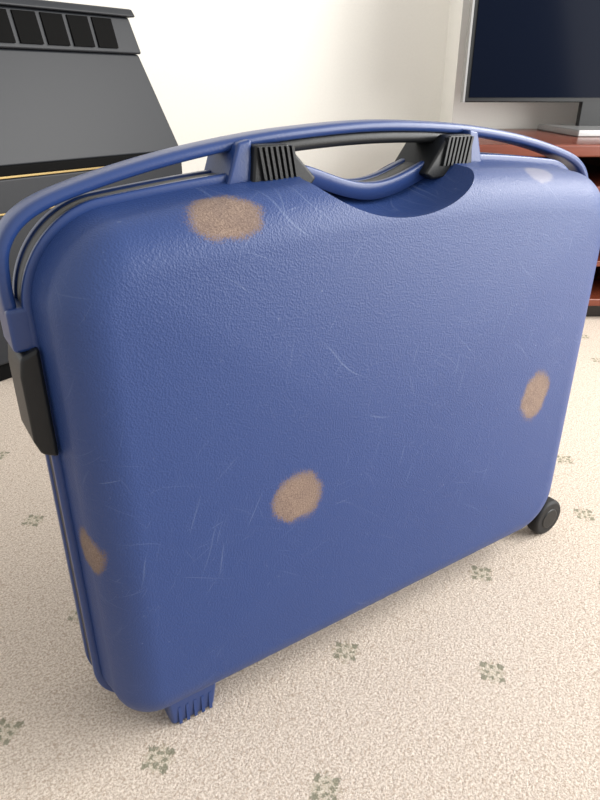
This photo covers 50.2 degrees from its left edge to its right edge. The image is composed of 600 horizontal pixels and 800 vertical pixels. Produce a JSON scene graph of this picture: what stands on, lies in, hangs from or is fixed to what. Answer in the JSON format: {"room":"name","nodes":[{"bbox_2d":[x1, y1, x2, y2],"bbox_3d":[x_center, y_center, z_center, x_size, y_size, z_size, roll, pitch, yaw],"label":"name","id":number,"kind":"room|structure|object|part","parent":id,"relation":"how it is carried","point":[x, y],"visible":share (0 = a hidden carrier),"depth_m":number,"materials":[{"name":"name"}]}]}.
{"room":"living room","nodes":[
{"label":"living room","id":0,"kind":"room"},
{"bbox_2d":[48,0,449,178],"bbox_3d":[0.400,-1.808,2.623,5.200,2.450,0.102,0,26,0],"label":"wall","id":1,"kind":"structure","parent":0,"point":[214,68],"depth_m":2.75,"materials":[{"name":"beige paint"}]},
{"bbox_2d":[0,317,599,799],"bbox_3d":[0.400,0.410,0.812,5.200,0.050,5.100,0,26,0],"label":"floor","id":2,"kind":"structure","parent":0,"point":[477,678],"depth_m":0.83,"materials":[{"name":"carpet"}]},
{"bbox_2d":[0,0,181,380],"bbox_3d":[-0.716,-0.606,1.819,0.374,0.895,0.718,19,32,34],"label":"heater","id":3,"kind":"object","parent":2,"relation":"on","point":[77,97],"visible":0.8,"depth_m":1.65,"materials":[{"name":"metal"}]},
{"bbox_2d":[0,8,15,42],"bbox_3d":[-0.713,-0.881,1.505,0.036,0.071,0.062,19,32,34],"label":"vent","id":4,"kind":"object","parent":3,"relation":"attached to","point":[7,20],"depth_m":1.52,"materials":[{"name":"black plastic"}]},
{"bbox_2d":[10,9,43,43],"bbox_3d":[-0.666,-0.907,1.558,0.036,0.071,0.062,19,32,34],"label":"vent","id":5,"kind":"object","parent":3,"relation":"attached to","point":[27,25],"depth_m":1.55,"materials":[{"name":"black plastic"}]},
{"bbox_2d":[39,12,70,45],"bbox_3d":[-0.620,-0.933,1.611,0.036,0.071,0.062,19,32,34],"label":"vent","id":6,"kind":"object","parent":3,"relation":"attached to","point":[54,27],"depth_m":1.61,"materials":[{"name":"black plastic"}]},
{"bbox_2d":[66,14,95,46],"bbox_3d":[-0.573,-0.959,1.664,0.036,0.071,0.062,19,32,34],"label":"vent","id":7,"kind":"object","parent":3,"relation":"attached to","point":[80,28],"depth_m":1.66,"materials":[{"name":"black plastic"}]},
{"bbox_2d":[91,17,118,47],"bbox_3d":[-0.527,-0.985,1.717,0.036,0.071,0.062,19,32,34],"label":"vent","id":8,"kind":"object","parent":3,"relation":"attached to","point":[104,31],"depth_m":1.71,"materials":[{"name":"black plastic"}]},
{"bbox_2d":[0,119,599,723],"bbox_3d":[0.078,-0.004,0.842,0.811,0.669,0.196,-16,30,-29],"label":"suitcase","id":9,"kind":"object","parent":2,"relation":"on","point":[267,396],"visible":1,"depth_m":0.68,"materials":[{"name":"blue plastic"}]},
{"bbox_3d":[0.072,-0.229,0.728,0.798,0.164,0.036,-16,30,-29],"label":"carry rail","id":10,"kind":"part","parent":9,"relation":"part of","materials":[{"name":"blue plastic"}]},
{"bbox_2d":[478,129,599,316],"bbox_3d":[1.190,-0.683,2.370,1.420,0.550,0.820,0,26,0],"label":"tv cabinet","id":11,"kind":"object","parent":2,"relation":"on","point":[587,149],"visible":0.06,"depth_m":2.07,"materials":[{"name":"brown wood"}]},
{"bbox_2d":[460,0,599,136],"bbox_3d":[1.179,-1.336,2.180,1.161,0.790,0.410,0,26,0],"label":"television","id":12,"kind":"object","parent":11,"relation":"on","point":[516,50],"visible":0.99,"depth_m":2.29,"materials":[{"name":"black plastic"}]},
{"bbox_3d":[0.603,-1.415,2.225,0.007,0.688,0.044,0,26,0],"label":"edge trim","id":13,"kind":"part","parent":12,"relation":"part of","materials":[{"name":"silver metal"}]},
{"bbox_2d":[583,162,599,191],"bbox_3d":[1.190,-0.810,2.303,1.320,0.018,0.750,0,26,0],"label":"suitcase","id":14,"kind":"object","parent":11,"relation":"attached to","point":[593,168],"depth_m":2.32,"materials":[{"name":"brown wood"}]},
{"bbox_3d":[1.190,-0.472,2.507,1.380,0.050,0.760,0,26,0],"label":"board","id":15,"kind":"part","parent":11,"relation":"part of","materials":[{"name":"black wood"}]},
{"bbox_2d":[596,250,599,266],"bbox_3d":[1.190,-0.604,2.404,1.320,0.018,0.750,0,26,0],"label":"shelf","id":16,"kind":"object","parent":11,"relation":"attached to","point":[598,261],"depth_m":2.07,"materials":[{"name":"brown wood"}]},
{"bbox_2d":[439,0,578,128],"bbox_3d":[1.810,-1.754,2.455,2.380,2.400,0.250,0,26,0],"label":"wall","id":17,"kind":"structure","parent":0,"point":[495,115],"depth_m":2.60,"materials":[{"name":"beige paint"}]}
]}

